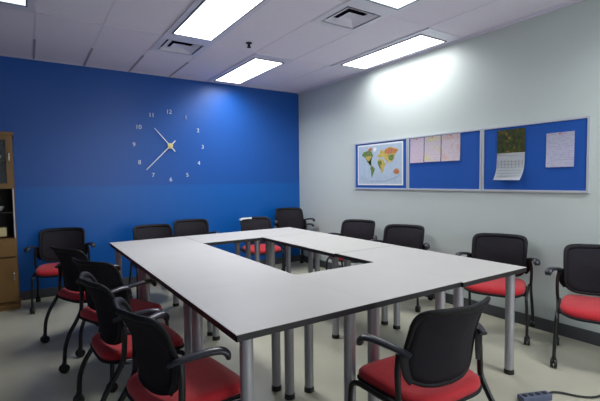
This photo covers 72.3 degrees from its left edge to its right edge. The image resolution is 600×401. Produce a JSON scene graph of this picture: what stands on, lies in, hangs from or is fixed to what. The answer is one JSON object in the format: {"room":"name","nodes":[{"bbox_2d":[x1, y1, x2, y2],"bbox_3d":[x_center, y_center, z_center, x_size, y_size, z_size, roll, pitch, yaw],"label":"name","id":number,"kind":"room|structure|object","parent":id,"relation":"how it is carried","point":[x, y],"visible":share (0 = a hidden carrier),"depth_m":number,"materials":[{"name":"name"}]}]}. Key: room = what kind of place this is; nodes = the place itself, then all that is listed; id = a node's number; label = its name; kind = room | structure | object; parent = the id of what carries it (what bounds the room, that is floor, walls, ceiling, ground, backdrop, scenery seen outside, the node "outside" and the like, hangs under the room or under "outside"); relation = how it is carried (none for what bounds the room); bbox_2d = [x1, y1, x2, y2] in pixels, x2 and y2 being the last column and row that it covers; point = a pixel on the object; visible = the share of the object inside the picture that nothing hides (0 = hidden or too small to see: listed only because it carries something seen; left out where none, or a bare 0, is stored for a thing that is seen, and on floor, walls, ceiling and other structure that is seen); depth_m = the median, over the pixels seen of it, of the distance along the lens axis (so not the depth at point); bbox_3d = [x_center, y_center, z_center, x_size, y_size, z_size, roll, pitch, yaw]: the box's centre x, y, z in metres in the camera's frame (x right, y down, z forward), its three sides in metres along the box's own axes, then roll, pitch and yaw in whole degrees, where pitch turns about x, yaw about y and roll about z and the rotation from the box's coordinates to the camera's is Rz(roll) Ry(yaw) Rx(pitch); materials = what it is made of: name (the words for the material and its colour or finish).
{"room":"meeting room","nodes":[
{"label":"meeting room","id":0,"kind":"room"},
{"bbox_2d":[0,56,299,291],"bbox_3d":[-2.246,-0.276,5.356,5.500,2.761,0.100,-3,3,-33],"label":"wall","id":1,"kind":"structure","parent":0,"point":[75,128],"depth_m":5.34,"materials":[{"name":"blue paint"}]},
{"bbox_2d":[33,39,188,76],"bbox_3d":[-2.398,-1.618,4.646,2.068,0.005,0.780,-3,3,-33],"label":"trim","id":2,"kind":"structure","parent":1,"relation":"attached to","point":[34,40],"depth_m":4.68,"materials":[{"name":"grey metal"}]},
{"bbox_2d":[20,255,299,300],"bbox_3d":[-2.199,1.052,5.374,5.300,0.105,0.014,-3,3,-33],"label":"baseboard","id":3,"kind":"structure","parent":1,"relation":"attached to","point":[46,292],"depth_m":4.89,"materials":[{"name":"grey rubber"}]},
{"bbox_2d":[133,110,203,180],"bbox_3d":[-1.762,-0.745,5.572,0.954,0.971,0.040,-3,3,-33],"label":"wall clock","id":4,"kind":"object","parent":1,"relation":"attached to","point":[169,145],"visible":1,"depth_m":5.55,"materials":[{"name":"grey"}]},
{"bbox_2d":[0,0,573,92],"bbox_3d":[-0.110,-1.533,2.037,5.500,0.030,7.900,-3,3,-33],"label":"ceiling","id":5,"kind":"structure","parent":0,"point":[58,39],"depth_m":3.93,"materials":[{"name":"tile"}]},
{"bbox_2d":[0,0,34,12],"bbox_3d":[-1.988,-1.514,2.638,0.496,0.017,1.506,-3,3,-33],"label":"recessed light","id":6,"kind":"object","parent":5,"relation":"in","point":[20,5],"visible":1,"depth_m":3.23,"materials":[{"name":"white plastic"}]},
{"bbox_2d":[150,36,210,56],"bbox_3d":[-1.264,-1.677,4.327,0.500,0.134,0.500,-3,3,-33],"label":"ceiling vent","id":7,"kind":"object","parent":5,"relation":"in","point":[164,44],"visible":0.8,"depth_m":4.38,"materials":[{"name":"white metal"}]},
{"bbox_2d":[163,0,270,44],"bbox_3d":[-0.707,-1.572,3.485,0.496,0.017,1.506,-3,3,-33],"label":"recessed light","id":8,"kind":"object","parent":5,"relation":"in","point":[203,21],"visible":1,"depth_m":3.56,"materials":[{"name":"white plastic"}]},
{"bbox_2d":[207,53,293,85],"bbox_3d":[-0.694,-1.663,5.317,0.496,0.017,1.506,-3,3,-33],"label":"recessed light","id":9,"kind":"object","parent":5,"relation":"in","point":[256,65],"visible":1,"depth_m":5.18,"materials":[{"name":"white plastic"}]},
{"bbox_2d":[0,0,571,92],"bbox_3d":[-0.110,-1.518,2.038,5.300,0.003,7.700,-3,3,-33],"label":"trim","id":10,"kind":"structure","parent":5,"relation":"attached to","point":[36,1],"depth_m":3.92,"materials":[{"name":"white metal"}]},
{"bbox_2d":[311,1,387,31],"bbox_3d":[0.442,-1.661,3.598,0.500,0.134,0.500,-3,3,-33],"label":"ceiling vent","id":11,"kind":"object","parent":5,"relation":"in","point":[347,17],"visible":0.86,"depth_m":3.66,"materials":[{"name":"white metal"}]},
{"bbox_2d":[346,0,423,15],"bbox_3d":[0.987,-1.557,2.781,0.496,0.017,1.506,-3,3,-33],"label":"recessed light","id":12,"kind":"object","parent":5,"relation":"in","point":[387,7],"visible":1,"depth_m":3.31,"materials":[{"name":"white plastic"}]},
{"bbox_2d":[330,28,461,71],"bbox_3d":[1.000,-1.648,4.613,0.496,0.017,1.506,-3,3,-33],"label":"recessed light","id":13,"kind":"object","parent":5,"relation":"in","point":[428,38],"visible":1,"depth_m":4.46,"materials":[{"name":"white plastic"}]},
{"bbox_2d":[0,261,599,400],"bbox_3d":[-0.076,1.289,2.178,5.300,0.100,7.700,-3,3,-33],"label":"floor","id":14,"kind":"structure","parent":0,"point":[29,367],"depth_m":3.11,"materials":[{"name":"tile"}]},
{"bbox_2d":[0,131,20,311],"bbox_3d":[-3.484,0.233,4.241,0.935,1.885,0.394,-3,3,-33],"label":"display cabinet","id":15,"kind":"object","parent":14,"relation":"on","point":[10,299],"visible":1,"depth_m":4.36,"materials":[{"name":"brown wood"}]},
{"bbox_2d":[0,226,6,236],"bbox_3d":[-3.227,0.336,4.408,0.135,0.094,0.160,-3,3,-33],"label":"storage box","id":16,"kind":"object","parent":15,"relation":"in","point":[3,230],"visible":1,"depth_m":4.36,"materials":[{"name":"beige"}]},
{"bbox_2d":[0,210,12,213],"bbox_3d":[-3.496,0.138,4.258,0.860,0.012,0.293,-3,3,-33],"label":"shelf","id":17,"kind":"object","parent":15,"relation":"attached to","point":[3,211],"depth_m":4.45,"materials":[{"name":"black wood"}]},
{"bbox_2d":[24,227,95,313],"bbox_3d":[-2.621,0.737,4.529,0.677,0.829,0.543,-2,3,-25],"label":"armchair","id":18,"kind":"object","parent":14,"relation":"on","point":[67,237],"visible":0.75,"depth_m":4.61,"materials":[{"name":"black plastic"}]},
{"bbox_2d":[35,262,62,275],"bbox_3d":[-2.604,0.738,4.495,0.471,0.070,0.456,-2,3,-25],"label":"seat cushion","id":19,"kind":"object","parent":18,"relation":"on","point":[48,269],"depth_m":4.29,"materials":[{"name":"red fabric"}]},
{"bbox_2d":[40,246,132,356],"bbox_3d":[-1.798,0.778,3.497,0.677,0.829,0.543,1,3,32],"label":"armchair","id":20,"kind":"object","parent":14,"relation":"on","point":[70,271],"visible":0.56,"depth_m":3.32,"materials":[{"name":"black plastic"}]},
{"bbox_2d":[58,288,85,300],"bbox_3d":[-1.778,0.776,3.528,0.471,0.070,0.456,1,3,32],"label":"seat cushion","id":21,"kind":"object","parent":20,"relation":"on","point":[66,294],"depth_m":3.35,"materials":[{"name":"red fabric"}]},
{"bbox_2d":[58,258,168,392],"bbox_3d":[-1.322,0.800,2.960,0.677,0.829,0.543,1,3,30],"label":"armchair","id":22,"kind":"object","parent":14,"relation":"on","point":[106,274],"visible":0.5,"depth_m":2.79,"materials":[{"name":"black plastic"}]},
{"bbox_2d":[80,298,161,321],"bbox_3d":[-1.303,0.797,2.992,0.471,0.070,0.456,1,3,30],"label":"seat cushion","id":23,"kind":"object","parent":22,"relation":"on","point":[88,314],"depth_m":2.93,"materials":[{"name":"red fabric"}]},
{"bbox_2d":[73,272,184,400],"bbox_3d":[-0.992,0.824,2.402,0.543,0.829,0.677,-3,4,-37],"label":"armchair","id":24,"kind":"object","parent":14,"relation":"on","point":[110,345],"visible":0.7,"depth_m":2.20,"materials":[{"name":"black plastic"}]},
{"bbox_2d":[91,322,182,360],"bbox_3d":[-0.962,0.822,2.424,0.456,0.070,0.471,-3,4,-37],"label":"seat cushion","id":25,"kind":"object","parent":24,"relation":"on","point":[104,351],"depth_m":2.26,"materials":[{"name":"red fabric"}]},
{"bbox_2d":[129,224,172,298],"bbox_3d":[-1.674,0.712,4.795,0.677,0.829,0.543,-2,3,-31],"label":"armchair","id":26,"kind":"object","parent":14,"relation":"on","point":[150,231],"visible":0.25,"depth_m":4.93,"materials":[{"name":"black plastic"}]},
{"bbox_2d":[110,236,223,335],"bbox_3d":[-1.282,0.799,3.866,0.742,0.740,1.143,-3,3,-33],"label":"meeting table","id":27,"kind":"object","parent":14,"relation":"on","point":[132,251],"visible":0.38,"depth_m":3.75,"materials":[{"name":"laminate"}]},
{"bbox_2d":[112,297,239,400],"bbox_3d":[-0.557,0.845,1.872,0.543,0.829,0.677,-3,4,-40],"label":"armchair","id":28,"kind":"object","parent":14,"relation":"on","point":[158,373],"visible":0.99,"depth_m":1.71,"materials":[{"name":"black plastic"}]},
{"bbox_2d":[127,356,239,400],"bbox_3d":[-0.528,0.843,1.897,0.456,0.070,0.471,-3,4,-40],"label":"seat cushion","id":29,"kind":"object","parent":28,"relation":"on","point":[207,379],"depth_m":1.82,"materials":[{"name":"red fabric"}]},
{"bbox_2d":[173,219,218,246],"bbox_3d":[-1.407,0.678,5.414,0.677,0.829,0.543,-2,3,-21],"label":"armchair","id":30,"kind":"object","parent":14,"relation":"on","point":[184,227],"visible":0.21,"depth_m":5.58,"materials":[{"name":"black plastic"}]},
{"bbox_2d":[134,251,293,391],"bbox_3d":[-0.650,0.839,2.912,0.742,0.740,1.147,-3,3,-33],"label":"meeting table","id":31,"kind":"object","parent":14,"relation":"on","point":[180,274],"visible":0.64,"depth_m":2.69,"materials":[{"name":"laminate"}]},
{"bbox_2d":[183,231,262,262],"bbox_3d":[-0.827,0.763,4.478,0.687,0.740,0.622,-3,3,-33],"label":"meeting table","id":32,"kind":"object","parent":14,"relation":"on","point":[229,237],"visible":0.31,"depth_m":4.39,"materials":[{"name":"laminate"}]},
{"bbox_2d":[238,216,285,271],"bbox_3d":[-0.552,0.656,5.656,0.677,0.829,0.543,-2,3,-27],"label":"armchair","id":33,"kind":"object","parent":14,"relation":"on","point":[256,223],"visible":0.27,"depth_m":5.76,"materials":[{"name":"black plastic"}]},
{"bbox_2d":[242,244,280,253],"bbox_3d":[-0.535,0.657,5.623,0.471,0.070,0.456,-2,3,-27],"label":"seat cushion","id":34,"kind":"object","parent":33,"relation":"on","point":[262,246],"depth_m":5.50,"materials":[{"name":"red fabric"}]},
{"bbox_2d":[180,276,371,400],"bbox_3d":[-0.143,0.872,2.128,0.722,0.740,0.720,-3,3,-33],"label":"meeting table","id":35,"kind":"object","parent":14,"relation":"on","point":[245,312],"visible":0.94,"depth_m":2.00,"materials":[{"name":"laminate"}]},
{"bbox_2d":[240,227,314,272],"bbox_3d":[-0.251,0.737,4.859,0.695,0.740,0.622,-3,3,-33],"label":"meeting table","id":36,"kind":"object","parent":14,"relation":"on","point":[287,230],"visible":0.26,"depth_m":4.83,"materials":[{"name":"laminate"}]},
{"bbox_2d":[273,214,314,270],"bbox_3d":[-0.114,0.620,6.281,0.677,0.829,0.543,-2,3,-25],"label":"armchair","id":37,"kind":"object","parent":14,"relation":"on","point":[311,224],"visible":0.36,"depth_m":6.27,"materials":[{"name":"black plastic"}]},
{"bbox_2d":[274,207,314,266],"bbox_3d":[-0.101,0.536,6.250,0.677,0.829,0.543,-2,3,-25],"label":"armchair","id":38,"kind":"object","parent":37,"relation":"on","point":[292,217],"visible":0.56,"depth_m":6.41,"materials":[{"name":"black plastic"}]},
{"bbox_2d":[263,232,394,338],"bbox_3d":[0.247,0.770,4.084,0.722,0.740,1.214,-3,3,-33],"label":"meeting table","id":39,"kind":"object","parent":14,"relation":"on","point":[319,243],"visible":0.6,"depth_m":3.90,"materials":[{"name":"laminate"}]},
{"bbox_2d":[326,219,377,269],"bbox_3d":[0.665,0.669,5.097,0.677,0.829,0.543,1,3,31],"label":"armchair","id":40,"kind":"object","parent":14,"relation":"on","point":[363,229],"visible":0.47,"depth_m":5.24,"materials":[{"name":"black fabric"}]},
{"bbox_2d":[293,262,460,400],"bbox_3d":[0.453,0.845,2.522,0.708,0.740,0.720,-3,3,-33],"label":"meeting table","id":41,"kind":"object","parent":14,"relation":"on","point":[379,284],"visible":0.6,"depth_m":2.40,"materials":[{"name":"laminate"}]},
{"bbox_2d":[369,224,432,311],"bbox_3d":[1.085,0.696,4.464,0.677,0.829,0.543,1,3,31],"label":"armchair","id":42,"kind":"object","parent":14,"relation":"on","point":[406,235],"visible":0.47,"depth_m":4.60,"materials":[{"name":"black plastic"}]},
{"bbox_2d":[348,296,494,400],"bbox_3d":[0.579,0.830,1.906,0.677,0.829,0.543,-2,3,-30],"label":"armchair","id":43,"kind":"object","parent":14,"relation":"on","point":[434,361],"visible":1,"depth_m":1.73,"materials":[{"name":"black plastic"}]},
{"bbox_2d":[358,355,480,400],"bbox_3d":[0.560,0.828,1.938,0.471,0.070,0.456,-2,3,-30],"label":"seat cushion","id":44,"kind":"object","parent":43,"relation":"on","point":[378,375],"depth_m":1.80,"materials":[{"name":"red fabric"}]},
{"bbox_2d":[336,245,526,374],"bbox_3d":[0.920,0.812,3.091,0.698,0.739,1.178,-3,3,-33],"label":"meeting table","id":45,"kind":"object","parent":14,"relation":"on","point":[466,270],"visible":0.7,"depth_m":2.81,"materials":[{"name":"laminate"}]},
{"bbox_2d":[455,233,540,344],"bbox_3d":[1.729,0.731,3.619,0.677,0.829,0.543,1,3,33],"label":"armchair","id":46,"kind":"object","parent":14,"relation":"on","point":[511,249],"visible":0.66,"depth_m":3.65,"materials":[{"name":"black plastic"}]},
{"bbox_2d":[465,277,525,295],"bbox_3d":[1.709,0.732,3.587,0.471,0.070,0.456,1,3,33],"label":"seat cushion","id":47,"kind":"object","parent":46,"relation":"on","point":[496,287],"depth_m":3.44,"materials":[{"name":"red fabric"}]},
{"bbox_2d":[517,390,599,400],"bbox_3d":[2.005,1.176,2.563,1.390,0.040,0.099,-1,3,-7],"label":"power strip","id":48,"kind":"object","parent":14,"relation":"on","point":[544,395],"visible":1,"depth_m":2.47,"materials":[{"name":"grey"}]},
{"bbox_2d":[545,244,599,367],"bbox_3d":[2.138,0.760,2.930,0.677,0.829,0.543,1,3,34],"label":"armchair","id":49,"kind":"object","parent":14,"relation":"on","point":[580,272],"visible":1,"depth_m":3.08,"materials":[{"name":"black plastic"}]},
{"bbox_2d":[560,295,599,321],"bbox_3d":[2.117,0.762,2.899,0.471,0.070,0.456,1,3,34],"label":"seat cushion","id":50,"kind":"object","parent":49,"relation":"on","point":[582,308],"depth_m":2.85,"materials":[{"name":"red fabric"}]},
{"bbox_2d":[298,0,599,332],"bbox_3d":[2.158,-0.240,3.594,0.100,2.761,7.700,-3,3,-33],"label":"wall","id":51,"kind":"structure","parent":0,"point":[546,66],"depth_m":4.10,"materials":[{"name":"grey paint"}]},
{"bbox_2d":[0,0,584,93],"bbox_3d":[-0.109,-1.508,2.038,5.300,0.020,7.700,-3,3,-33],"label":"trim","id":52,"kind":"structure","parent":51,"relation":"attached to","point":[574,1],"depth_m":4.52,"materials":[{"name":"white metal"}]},
{"bbox_2d":[354,137,407,189],"bbox_3d":[1.008,-0.448,5.209,0.021,0.618,0.939,-3,3,-33],"label":"pinboard","id":53,"kind":"object","parent":51,"relation":"attached to","point":[404,186],"visible":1,"depth_m":5.09,"materials":[{"name":"blue fabric"}]},
{"bbox_2d":[358,141,402,184],"bbox_3d":[1.001,-0.457,5.205,0.005,0.525,0.800,-3,3,-33],"label":"world map","id":54,"kind":"object","parent":53,"relation":"attached to","point":[382,163],"visible":1,"depth_m":5.17,"materials":[{"name":"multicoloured paper"}]},
{"bbox_2d":[408,128,481,190],"bbox_3d":[1.528,-0.415,4.423,0.021,0.618,0.939,-3,3,-33],"label":"pinboard","id":55,"kind":"object","parent":51,"relation":"attached to","point":[464,174],"visible":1,"depth_m":4.29,"materials":[{"name":"blue fabric"}]},
{"bbox_2d":[410,137,423,162],"bbox_3d":[1.331,-0.571,4.689,0.011,0.281,0.196,-3,3,-33],"label":"sheet","id":56,"kind":"object","parent":55,"relation":"attached to","point":[416,144],"visible":1,"depth_m":4.68,"materials":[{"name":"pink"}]},
{"bbox_2d":[424,135,440,161],"bbox_3d":[1.451,-0.565,4.509,0.011,0.280,0.217,-3,3,-33],"label":"sheet","id":57,"kind":"object","parent":55,"relation":"attached to","point":[432,147],"visible":1,"depth_m":4.51,"materials":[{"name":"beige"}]},
{"bbox_2d":[441,133,459,160],"bbox_3d":[1.580,-0.556,4.314,0.011,0.280,0.230,-3,3,-33],"label":"sheet","id":58,"kind":"object","parent":55,"relation":"attached to","point":[450,146],"visible":1,"depth_m":4.32,"materials":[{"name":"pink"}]},
{"bbox_2d":[300,255,599,345],"bbox_3d":[2.130,1.088,3.623,0.014,0.105,7.686,-3,3,-33],"label":"baseboard","id":59,"kind":"structure","parent":51,"relation":"attached to","point":[569,331],"depth_m":3.63,"materials":[{"name":"grey rubber"}]},
{"bbox_2d":[482,115,590,192],"bbox_3d":[2.045,-0.382,3.643,0.021,0.618,0.926,-3,3,-33],"label":"pinboard","id":60,"kind":"object","parent":51,"relation":"attached to","point":[536,177],"visible":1,"depth_m":3.56,"materials":[{"name":"blue fabric"}]},
{"bbox_2d":[493,128,524,179],"bbox_3d":[1.912,-0.421,3.773,0.065,0.469,0.274,-3,3,-33],"label":"wall calendar","id":61,"kind":"object","parent":60,"relation":"attached to","point":[510,142],"visible":1,"depth_m":3.78,"materials":[{"name":"white paper"}]},
{"bbox_2d":[497,128,524,153],"bbox_3d":[1.939,-0.547,3.779,0.003,0.220,0.262,-3,3,-33],"label":"picture","id":62,"kind":"object","parent":61,"relation":"on","point":[509,141],"depth_m":3.77},
{"bbox_2d":[546,131,574,166],"bbox_3d":[2.169,-0.425,3.431,0.011,0.290,0.219,-3,3,-33],"label":"sheet","id":63,"kind":"object","parent":60,"relation":"attached to","point":[559,145],"visible":1,"depth_m":3.43,"materials":[{"name":"white paper"}]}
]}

